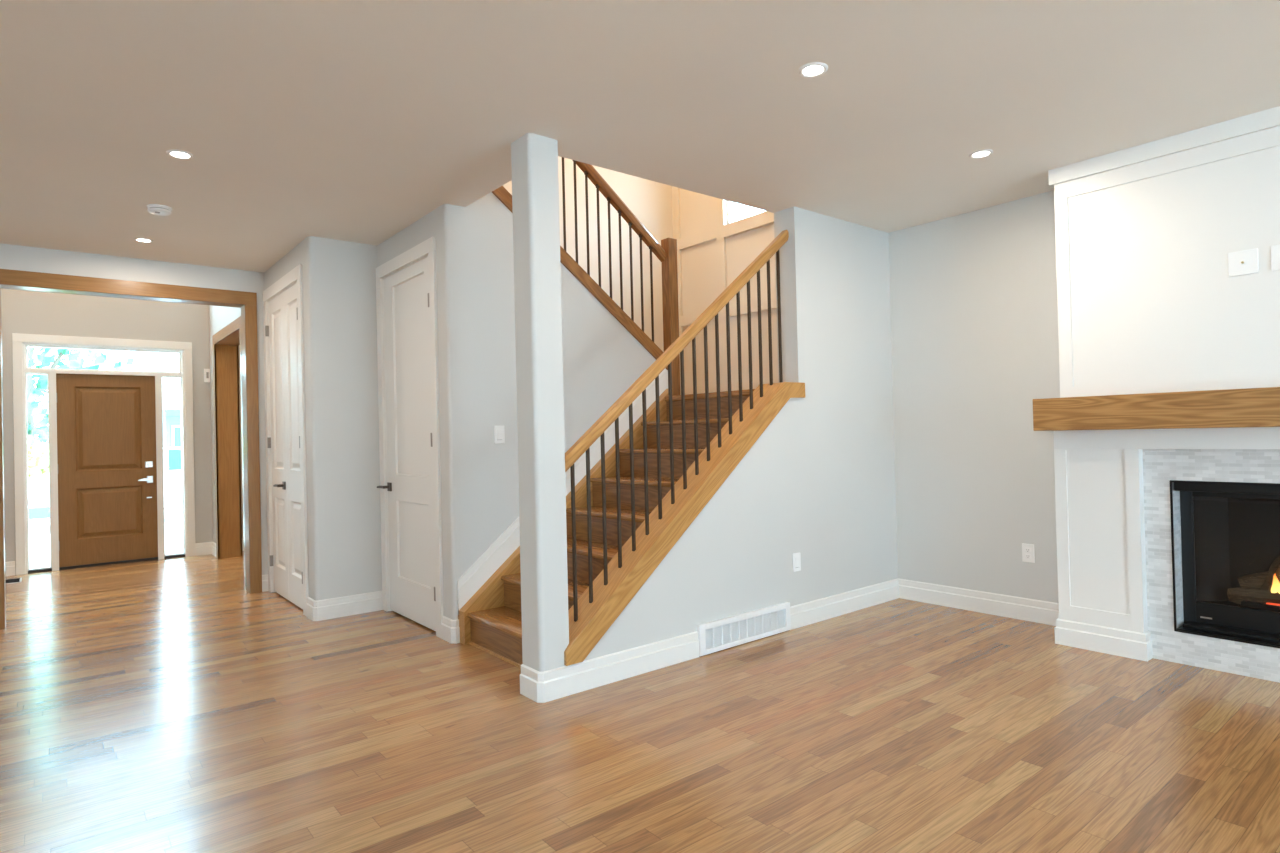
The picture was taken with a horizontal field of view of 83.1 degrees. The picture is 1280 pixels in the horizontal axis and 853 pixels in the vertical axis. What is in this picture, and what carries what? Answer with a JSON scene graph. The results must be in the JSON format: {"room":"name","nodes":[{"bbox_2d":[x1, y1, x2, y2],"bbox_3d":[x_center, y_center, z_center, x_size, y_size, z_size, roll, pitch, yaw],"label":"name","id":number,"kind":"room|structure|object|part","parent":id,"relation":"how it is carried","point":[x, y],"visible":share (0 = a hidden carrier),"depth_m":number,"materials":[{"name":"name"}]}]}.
{"room":"living room","nodes":[
{"label":"living room","id":0,"kind":"room"},
{"bbox_2d":[1,288,243,574],"bbox_3d":[-5.053,-1.125,8.421,5.600,5.200,0.150,-1,-1,-39],"label":"wall","id":1,"kind":"structure","parent":0,"point":[22,311],"depth_m":7.83,"materials":[{"name":"beige paint"}]},
{"bbox_2d":[5,561,14,575],"bbox_3d":[-5.814,1.399,5.942,0.930,0.142,2.627,-1,-1,-39],"label":"baseboard","id":2,"kind":"structure","parent":1,"relation":"attached to","point":[9,566],"depth_m":7.22,"materials":[{"name":"white paint"}]},
{"bbox_2d":[12,333,195,574],"bbox_3d":[-5.737,0.269,7.800,1.550,2.435,0.190,-1,-1,-39],"label":"door","id":3,"kind":"structure","parent":1,"relation":"in","point":[106,453],"depth_m":7.75,"materials":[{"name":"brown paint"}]},
{"bbox_3d":[-6.268,0.319,7.285,0.075,2.350,0.018,-1,-1,-39],"label":"casing","id":4,"kind":"part","parent":3,"relation":"part of","materials":[{"name":"white paint"}]},
{"bbox_2d":[25,373,51,569],"bbox_3d":[-6.196,0.458,7.435,0.190,2.016,0.050,-1,-1,-39],"label":"window","id":5,"kind":"structure","parent":3,"relation":"attached to","point":[47,374],"depth_m":7.39,"materials":[{"name":"white paint"}]},
{"bbox_3d":[-5.724,-0.908,7.761,1.550,0.085,0.018,-1,-1,-39],"label":"casing","id":6,"kind":"part","parent":3,"relation":"part of","materials":[{"name":"white paint"}]},
{"bbox_2d":[24,344,181,373],"bbox_3d":[-5.769,-0.719,7.815,1.362,0.260,0.050,-1,-1,-39],"label":"window","id":7,"kind":"structure","parent":3,"relation":"attached to","point":[25,345],"depth_m":7.75,"materials":[{"name":"white paint"}]},
{"bbox_3d":[-5.436,0.584,7.923,0.125,0.032,0.016,-1,-1,-39],"label":"lever","id":8,"kind":"part","parent":3,"relation":"part of","materials":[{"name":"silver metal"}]},
{"bbox_2d":[161,376,184,555],"bbox_3d":[-5.290,0.443,8.170,0.200,2.016,0.050,-1,-1,-39],"label":"window","id":9,"kind":"structure","parent":3,"relation":"attached to","point":[161,376],"depth_m":8.21,"materials":[{"name":"white paint"}]},
{"bbox_3d":[-5.123,0.300,8.215,0.075,2.350,0.018,-1,-1,-39],"label":"casing","id":10,"kind":"part","parent":3,"relation":"part of","materials":[{"name":"white paint"}]},
{"bbox_2d":[204,369,209,381],"bbox_3d":[-5.000,-0.589,8.336,0.057,0.155,0.024,-1,-1,-39],"label":"keypad","id":11,"kind":"object","parent":1,"relation":"attached to","point":[206,371],"visible":1,"depth_m":8.33,"materials":[{"name":"white plastic"}]},
{"bbox_2d":[0,243,267,574],"bbox_3d":[-5.586,-1.151,4.418,6.126,5.200,0.140,-1,-1,-39],"label":"wall","id":12,"kind":"structure","parent":0,"point":[12,257],"depth_m":5.77,"materials":[{"name":"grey paint"}]},
{"bbox_2d":[0,269,261,628],"bbox_3d":[-3.980,0.146,5.684,1.737,2.556,0.180,-1,-1,-39],"label":"trim","id":13,"kind":"structure","parent":12,"relation":"attached to","point":[9,279],"depth_m":5.98,"materials":[{"name":"brown wood"}]},
{"bbox_3d":[-4.567,0.210,5.102,0.090,2.445,0.020,-1,-1,-39],"label":"casing","id":14,"kind":"part","parent":13,"relation":"part of","materials":[{"name":"brown wood"}]},
{"bbox_3d":[-4.060,-1.075,5.758,1.737,0.111,0.020,-1,-1,-39],"label":"head casing","id":15,"kind":"part","parent":13,"relation":"part of","materials":[{"name":"brown wood"}]},
{"bbox_3d":[-3.959,-1.078,5.634,1.737,0.111,0.020,-1,-1,-39],"label":"head casing","id":16,"kind":"part","parent":13,"relation":"part of","materials":[{"name":"brown wood"}]},
{"bbox_3d":[-3.390,0.193,6.265,0.090,2.445,0.020,-1,-1,-39],"label":"casing","id":17,"kind":"part","parent":13,"relation":"part of","materials":[{"name":"brown wood"}]},
{"bbox_3d":[-3.289,0.189,6.141,0.090,2.445,0.020,-1,-1,-39],"label":"casing","id":18,"kind":"part","parent":13,"relation":"part of","materials":[{"name":"brown wood"}]},
{"bbox_2d":[262,574,267,591],"bbox_3d":[-3.202,1.339,6.179,0.066,0.142,0.018,-1,-1,-39],"label":"baseboard","id":19,"kind":"structure","parent":12,"relation":"attached to","point":[264,577],"depth_m":6.17,"materials":[{"name":"white paint"}]},
{"bbox_2d":[209,236,381,600],"bbox_3d":[-3.447,-1.177,6.945,0.612,5.200,4.168,-1,-1,-39],"label":"wall","id":20,"kind":"structure","parent":0,"point":[339,276],"depth_m":5.27,"materials":[{"name":"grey paint"}]},
{"bbox_2d":[195,542,215,556],"bbox_3d":[-4.900,1.399,8.160,0.175,0.142,0.335,-1,-1,-39],"label":"baseboard","id":21,"kind":"structure","parent":20,"relation":"attached to","point":[205,548],"depth_m":8.27,"materials":[{"name":"white paint"}]},
{"bbox_2d":[212,316,245,576],"bbox_3d":[-4.157,0.204,7.519,0.240,2.483,1.630,-1,-1,-39],"label":"door frame","id":22,"kind":"structure","parent":20,"relation":"attached to","point":[225,342],"depth_m":8.05,"materials":[{"name":"brown wood"}]},
{"bbox_3d":[-4.721,0.277,8.041,0.020,2.375,0.105,-1,-1,-39],"label":"casing","id":23,"kind":"part","parent":22,"relation":"part of","materials":[{"name":"brown wood"}]},
{"bbox_3d":[-4.271,-0.982,7.461,0.020,0.108,1.630,-1,-1,-39],"label":"head casing","id":24,"kind":"part","parent":22,"relation":"part of","materials":[{"name":"white paint"}]},
{"bbox_3d":[-4.551,0.274,8.180,0.020,2.375,0.105,-1,-1,-39],"label":"casing","id":25,"kind":"part","parent":22,"relation":"part of","materials":[{"name":"brown wood"}]},
{"bbox_3d":[-3.760,0.242,6.857,0.020,2.375,0.105,-1,-1,-39],"label":"casing","id":26,"kind":"part","parent":22,"relation":"part of","materials":[{"name":"white paint"}]},
{"bbox_2d":[263,264,307,615],"bbox_3d":[-2.803,0.111,5.754,0.152,2.570,1.200,-1,-1,-39],"label":"door","id":27,"kind":"structure","parent":20,"relation":"in","point":[283,316],"depth_m":5.73,"materials":[{"name":"white paint"}]},
{"bbox_3d":[-3.179,0.172,6.165,0.018,2.475,0.085,-1,-1,-39],"label":"casing","id":28,"kind":"part","parent":27,"relation":"part of","materials":[{"name":"white paint"}]},
{"bbox_3d":[-2.858,-1.125,5.745,0.018,0.095,1.200,-1,-1,-39],"label":"casing","id":29,"kind":"part","parent":27,"relation":"part of","materials":[{"name":"white paint"}]},
{"bbox_3d":[-2.476,0.146,5.300,0.018,2.475,0.085,-1,-1,-39],"label":"casing","id":30,"kind":"part","parent":27,"relation":"part of","materials":[{"name":"white paint"}]},
{"bbox_2d":[306,591,382,620],"bbox_3d":[-2.170,1.306,5.331,0.504,0.142,0.200,-1,-1,-39],"label":"baseboard","id":31,"kind":"structure","parent":20,"relation":"attached to","point":[331,608],"depth_m":5.23,"materials":[{"name":"white paint"}]},
{"bbox_2d":[377,204,468,619],"bbox_3d":[-1.528,-0.012,5.002,0.110,2.740,1.216,-1,-1,-39],"label":"wall","id":32,"kind":"structure","parent":0,"point":[443,223],"depth_m":4.54,"materials":[{"name":"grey paint"}]},
{"bbox_2d":[376,236,442,637],"bbox_3d":[-1.590,0.078,5.039,0.162,2.565,1.060,-1,-1,-39],"label":"door","id":33,"kind":"structure","parent":32,"relation":"in","point":[412,572],"depth_m":5.03,"materials":[{"name":"white paint"}]},
{"bbox_3d":[-1.925,0.134,5.393,0.018,2.475,0.085,-1,-1,-39],"label":"casing","id":34,"kind":"part","parent":33,"relation":"part of","materials":[{"name":"white paint"}]},
{"bbox_3d":[-1.843,0.444,5.312,0.012,0.064,0.064,-1,-1,-39],"label":"handle","id":35,"kind":"part","parent":33,"relation":"part of","materials":[{"name":"brown metal"}]},
{"bbox_3d":[-1.649,-1.159,5.027,0.018,0.090,1.060,-1,-1,-39],"label":"casing","id":36,"kind":"part","parent":33,"relation":"part of","materials":[{"name":"white paint"}]},
{"bbox_3d":[-1.311,0.112,4.636,0.018,2.475,0.085,-1,-1,-39],"label":"casing","id":37,"kind":"part","parent":33,"relation":"part of","materials":[{"name":"white paint"}]},
{"bbox_2d":[441,616,459,642],"bbox_3d":[-1.192,1.275,4.538,0.051,0.142,0.166,-1,-1,-39],"label":"baseboard","id":38,"kind":"structure","parent":32,"relation":"attached to","point":[450,629],"depth_m":4.49,"materials":[{"name":"white paint"}]},
{"bbox_2d":[461,192,655,567],"bbox_3d":[-0.473,-0.192,5.157,1.728,3.054,0.120,-1,-1,-39],"label":"wall","id":39,"kind":"structure","parent":0,"point":[602,359],"depth_m":4.74,"materials":[{"name":"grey paint"}]},
{"bbox_2d":[494,426,504,443],"bbox_3d":[-0.917,0.053,4.706,0.075,0.118,0.010,-1,-1,-39],"label":"light switch","id":40,"kind":"object","parent":39,"relation":"attached to","point":[499,434],"visible":1,"depth_m":4.70,"materials":[{"name":"white plastic"}]},
{"bbox_2d":[457,369,667,609],"bbox_3d":[-0.461,0.341,5.066,1.777,1.647,0.017,-1,-1,-39],"label":"baseboard","id":41,"kind":"structure","parent":39,"relation":"attached to","point":[485,566],"depth_m":4.76,"materials":[{"name":"white paint"}]},
{"bbox_2d":[502,156,672,351],"bbox_3d":[-1.195,-1.389,6.123,3.898,5.500,0.150,-1,-1,-39],"label":"wall","id":42,"kind":"structure","parent":0,"point":[650,201],"depth_m":6.88,"materials":[{"name":"beige paint"}]},
{"bbox_2d":[0,551,1279,852],"bbox_3d":[-1.749,1.399,2.418,9.798,0.120,13.520,-1,-1,-39],"label":"floor","id":43,"kind":"structure","parent":0,"point":[169,705],"depth_m":3.00,"materials":[{"name":"brown wood"}]},
{"bbox_2d":[6,577,21,583],"bbox_3d":[-6.025,1.482,6.926,0.140,0.006,0.310,-1,-1,-39],"label":"floor vent","id":44,"kind":"object","parent":43,"relation":"in","point":[12,580],"visible":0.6,"depth_m":6.93,"materials":[{"name":"grey metal"}]},
{"bbox_2d":[511,133,571,702],"bbox_3d":[-0.496,-0.050,3.574,0.184,2.740,0.189,-1,-1,-39],"label":"column","id":45,"kind":"structure","parent":43,"relation":"on","point":[544,676],"depth_m":3.52,"materials":[{"name":"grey paint"}]},
{"bbox_3d":[-0.465,1.249,3.561,0.184,0.142,0.189,-1,-1,-39],"label":"trim","id":46,"kind":"part","parent":45,"relation":"part of","materials":[{"name":"white paint"}]},
{"bbox_2d":[458,382,804,667],"bbox_3d":[-0.030,0.511,4.614,1.902,1.616,1.250,-1,-1,-39],"label":"staircase","id":47,"kind":"structure","parent":43,"relation":"on","point":[490,621],"depth_m":4.43,"materials":[{"name":"brown wood"}]},
{"bbox_3d":[-0.748,1.323,4.085,0.010,0.016,0.960,-1,-1,-39],"label":"shoe moulding","id":48,"kind":"part","parent":47,"relation":"part of","materials":[{"name":"brown wood"}]},
{"bbox_2d":[565,230,788,621],"bbox_3d":[0.281,-0.155,4.213,1.828,2.280,0.062,-1,-1,-39],"label":"stair railing","id":49,"kind":"object","parent":47,"relation":"on","point":[597,430],"visible":0.94,"depth_m":4.12,"materials":[{"name":"brown wood"}]},
{"bbox_3d":[0.272,-0.522,4.216,1.828,1.545,0.062,-1,-1,-39],"label":"handrail","id":50,"kind":"part","parent":49,"relation":"part of","materials":[{"name":"brown wood"}]},
{"bbox_3d":[0.356,0.442,4.138,1.902,1.435,0.022,-1,-1,-39],"label":"trim","id":51,"kind":"part","parent":47,"relation":"part of","materials":[{"name":"brown wood"}]},
{"bbox_2d":[1033,106,1279,682],"bbox_3d":[3.146,-0.139,3.408,0.613,2.740,2.205,-1,-1,-39],"label":"fireplace surround","id":52,"kind":"object","parent":43,"relation":"on","point":[1169,362],"visible":1,"depth_m":3.81,"materials":[{"name":"white paint"}]},
{"bbox_2d":[1033,387,1279,430],"bbox_3d":[3.147,-0.094,3.407,0.613,0.180,2.205,-1,-1,-39],"label":"mantel shelf","id":53,"kind":"object","parent":52,"relation":"attached to","point":[1207,408],"depth_m":3.61,"materials":[{"name":"brown wood"}]},
{"bbox_3d":[3.065,-0.842,3.365,0.012,1.330,2.075,-1,-1,-39],"label":"panel frame","id":54,"kind":"part","parent":52,"relation":"part of","materials":[{"name":"white paint"}]},
{"bbox_2d":[1170,480,1279,647],"bbox_3d":[3.281,0.666,3.495,0.354,0.794,1.082,-1,-1,-39],"label":"gas fireplace","id":55,"kind":"object","parent":52,"relation":"in","point":[1234,527],"visible":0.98,"depth_m":3.80,"materials":[{"name":"black metal"}]},
{"bbox_2d":[1174,482,1279,494],"bbox_3d":[3.216,0.304,3.454,0.140,0.047,1.064,-1,-1,-39],"label":"hood","id":56,"kind":"object","parent":55,"relation":"attached to","point":[1184,488],"depth_m":3.67,"materials":[{"name":"black metal"}]},
{"bbox_3d":[3.327,0.909,3.524,0.095,0.027,0.600,-1,-1,-39],"label":"burner","id":57,"kind":"part","parent":55,"relation":"part of","materials":[{"name":"black metal"}]},
{"bbox_2d":[1228,248,1258,276],"bbox_3d":[2.937,-0.799,3.517,0.020,0.118,0.115,-1,-1,-39],"label":"cable plate","id":58,"kind":"object","parent":52,"relation":"attached to","point":[1244,262],"visible":1,"depth_m":3.52,"materials":[{"name":"white plastic"}]},
{"bbox_2d":[1271,245,1279,270],"bbox_3d":[3.043,-0.802,3.395,0.010,0.118,0.115,-1,-1,-39],"label":"wall outlet","id":59,"kind":"object","parent":52,"relation":"attached to","point":[1275,250],"visible":1,"depth_m":3.42,"materials":[{"name":"white plastic"}]},
{"bbox_2d":[0,0,1279,272],"bbox_3d":[-0.992,-1.584,1.426,9.498,0.310,10.593,-1,-1,-39],"label":"ceiling","id":60,"kind":"structure","parent":0,"point":[356,121],"depth_m":3.17,"materials":[{"name":"paint"}]},
{"bbox_2d":[133,238,153,242],"bbox_3d":[-3.542,-1.329,5.151,0.120,0.008,0.120,-1,-1,-39],"label":"recessed light","id":61,"kind":"object","parent":60,"relation":"in","point":[144,240],"visible":1,"depth_m":5.15,"materials":[{"name":"white plastic"}]},
{"bbox_2d":[147,204,171,215],"bbox_3d":[-2.967,-1.332,4.458,0.132,0.041,0.132,-1,-1,-39],"label":"smoke detector","id":62,"kind":"object","parent":60,"relation":"attached to","point":[156,209],"visible":1,"depth_m":4.42,"materials":[{"name":"white plastic"}]},
{"bbox_3d":[-2.968,-1.346,4.458,0.132,0.014,0.132,-1,-1,-39],"label":"plate","id":63,"kind":"part","parent":62,"relation":"part of","materials":[{"name":"white plastic"}]},
{"bbox_2d":[166,149,193,158],"bbox_3d":[-2.322,-1.372,3.645,0.120,0.008,0.120,-1,-1,-39],"label":"recessed light","id":64,"kind":"object","parent":60,"relation":"in","point":[180,154],"visible":1,"depth_m":3.64,"materials":[{"name":"white plastic"}]},
{"bbox_2d":[798,62,827,77],"bbox_3d":[0.705,-1.451,2.942,0.120,0.008,0.120,-1,-1,-39],"label":"recessed light","id":65,"kind":"object","parent":60,"relation":"in","point":[814,69],"visible":1,"depth_m":2.93,"materials":[{"name":"white plastic"}]},
{"bbox_2d":[969,149,992,158],"bbox_3d":[1.840,-1.469,3.895,0.120,0.008,0.120,-1,-1,-39],"label":"recessed light","id":66,"kind":"object","parent":60,"relation":"in","point":[982,153],"visible":1,"depth_m":3.89,"materials":[{"name":"white plastic"}]},
{"bbox_2d":[665,389,754,401],"bbox_3d":[0.596,-0.139,6.014,1.286,0.192,2.220,-1,-1,-39],"label":"stair tread","id":67,"kind":"structure","parent":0,"point":[736,392],"depth_m":5.11,"materials":[{"name":"brown wood"}]},
{"bbox_2d":[492,186,667,369],"bbox_3d":[-0.788,-0.988,5.582,1.787,1.565,1.185,-1,-1,-39],"label":"staircase","id":68,"kind":"structure","parent":67,"relation":"on","point":[501,193],"depth_m":5.23,"materials":[{"name":"brown wood"}]},
{"bbox_2d":[562,157,680,395],"bbox_3d":[-0.432,-1.445,5.173,1.786,2.462,0.101,-1,-1,-39],"label":"stair railing","id":69,"kind":"object","parent":68,"relation":"on","point":[666,252],"visible":0.52,"depth_m":5.54,"materials":[{"name":"brown wood"}]},
{"bbox_3d":[-0.492,-1.983,5.165,1.698,1.384,0.062,-1,-1,-39],"label":"handrail","id":70,"kind":"part","parent":69,"relation":"part of","materials":[{"name":"brown wood"}]},
{"bbox_3d":[0.243,-0.852,5.697,0.091,1.252,0.091,-1,-1,-39],"label":"newel post","id":71,"kind":"part","parent":69,"relation":"part of","materials":[{"name":"brown wood"}]},
{"bbox_2d":[584,207,897,660],"bbox_3d":[0.708,-0.069,4.563,2.943,2.740,0.171,-1,-1,-39],"label":"wall","id":72,"kind":"structure","parent":0,"point":[818,483],"depth_m":4.81,"materials":[{"name":"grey paint"}]},
{"bbox_2d":[570,631,698,693],"bbox_3d":[-0.005,1.240,3.824,0.862,0.142,0.018,-1,-1,-39],"label":"baseboard","id":73,"kind":"structure","parent":72,"relation":"attached to","point":[610,668],"depth_m":3.79,"materials":[{"name":"white paint"}]},
{"bbox_2d":[697,602,790,655],"bbox_3d":[0.640,1.210,4.344,0.795,0.174,0.026,-1,-1,-39],"label":"air vent","id":74,"kind":"object","parent":72,"relation":"in","point":[724,633],"visible":1,"depth_m":4.32,"materials":[{"name":"white metal"}]},
{"bbox_2d":[792,552,800,571],"bbox_3d":[1.015,0.877,4.668,0.075,0.118,0.010,-1,-1,-39],"label":"wall outlet","id":75,"kind":"object","parent":72,"relation":"attached to","point":[796,556],"visible":1,"depth_m":4.66,"materials":[{"name":"white plastic"}]},
{"bbox_2d":[680,188,1273,611],"bbox_3d":[3.211,-1.516,3.906,0.150,5.500,9.150,-1,-1,-39],"label":"wall","id":76,"kind":"structure","parent":0,"point":[974,308],"depth_m":5.00,"materials":[{"name":"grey paint"}]},
{"bbox_2d":[672,186,777,394],"bbox_3d":[1.034,-2.066,6.425,0.040,3.648,2.220,-1,-1,-39],"label":"trim","id":77,"kind":"structure","parent":76,"relation":"attached to","point":[722,230],"depth_m":6.76,"materials":[{"name":"beige paint"}]},
{"bbox_2d":[727,201,758,223],"bbox_3d":[1.153,-2.213,6.410,0.070,0.660,1.000,-1,-1,-39],"label":"window","id":78,"kind":"structure","parent":76,"relation":"in","point":[730,205],"depth_m":6.77,"materials":[{"name":"white paint"}]},
{"bbox_2d":[790,578,1058,629],"bbox_3d":[1.836,1.203,4.517,1.281,0.142,1.264,-1,-1,-39],"label":"baseboard","id":79,"kind":"structure","parent":76,"relation":"attached to","point":[1044,612],"depth_m":4.93,"materials":[{"name":"white paint"}]},
{"bbox_2d":[1022,543,1034,562],"bbox_3d":[2.517,0.821,4.680,0.010,0.118,0.075,-1,-1,-39],"label":"wall outlet","id":80,"kind":"object","parent":76,"relation":"attached to","point":[1027,549],"visible":1,"depth_m":4.68,"materials":[{"name":"white plastic"}]},
{"label":"outside","id":81,"kind":"structure","parent":0,"visible":0},
{"bbox_2d":[29,507,182,548],"bbox_3d":[-31.390,2.657,38.710,80.000,0.180,80.230,-1,-1,-39],"label":"ground","id":82,"kind":"structure","parent":81,"point":[39,529],"depth_m":12.74,"materials":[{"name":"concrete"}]},
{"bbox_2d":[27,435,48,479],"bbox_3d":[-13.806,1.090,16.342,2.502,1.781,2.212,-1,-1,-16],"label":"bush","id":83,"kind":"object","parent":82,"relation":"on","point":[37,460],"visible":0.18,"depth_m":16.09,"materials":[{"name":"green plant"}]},
{"bbox_2d":[27,347,135,467],"bbox_3d":[-17.303,-2.253,20.853,4.499,8.620,4.512,-2,-1,25],"label":"leafy tree","id":84,"kind":"object","parent":82,"relation":"on","point":[48,356],"visible":0.1,"depth_m":20.48,"materials":[{"name":"green plant"}]},
{"bbox_2d":[28,447,181,519],"bbox_3d":[-8.954,1.081,13.829,4.475,1.416,1.750,-1,-1,-39],"label":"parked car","id":85,"kind":"object","parent":82,"relation":"on","point":[38,485],"visible":0.09,"depth_m":13.04,"materials":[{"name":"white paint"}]},
{"bbox_2d":[29,535,182,567],"bbox_3d":[-6.888,1.616,8.514,4.400,0.150,2.430,-1,-1,-39],"label":"porch slab","id":86,"kind":"object","parent":82,"relation":"on","point":[38,557],"depth_m":8.90,"materials":[{"name":"concrete"}]},
{"bbox_2d":[60,350,154,366],"bbox_3d":[-25.733,-4.403,34.702,6.620,13.587,6.098,-1,-1,-39],"label":"leafy tree","id":87,"kind":"object","parent":82,"relation":"on","point":[63,359],"visible":0.02,"depth_m":34.44,"materials":[{"name":"brown plant"}]},
{"bbox_2d":[86,350,180,446],"bbox_3d":[-16.174,-0.411,30.620,11.500,5.070,9.300,-1,-1,-39],"label":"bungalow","id":88,"kind":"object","parent":82,"relation":"on","point":[143,361],"visible":0.06,"depth_m":26.61,"materials":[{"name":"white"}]},
{"bbox_3d":[-16.107,0.454,25.477,0.560,0.860,0.030,-1,-1,-39],"label":"pane","id":89,"kind":"part","parent":88,"relation":"part of","materials":[{"name":"blue"}]}
]}

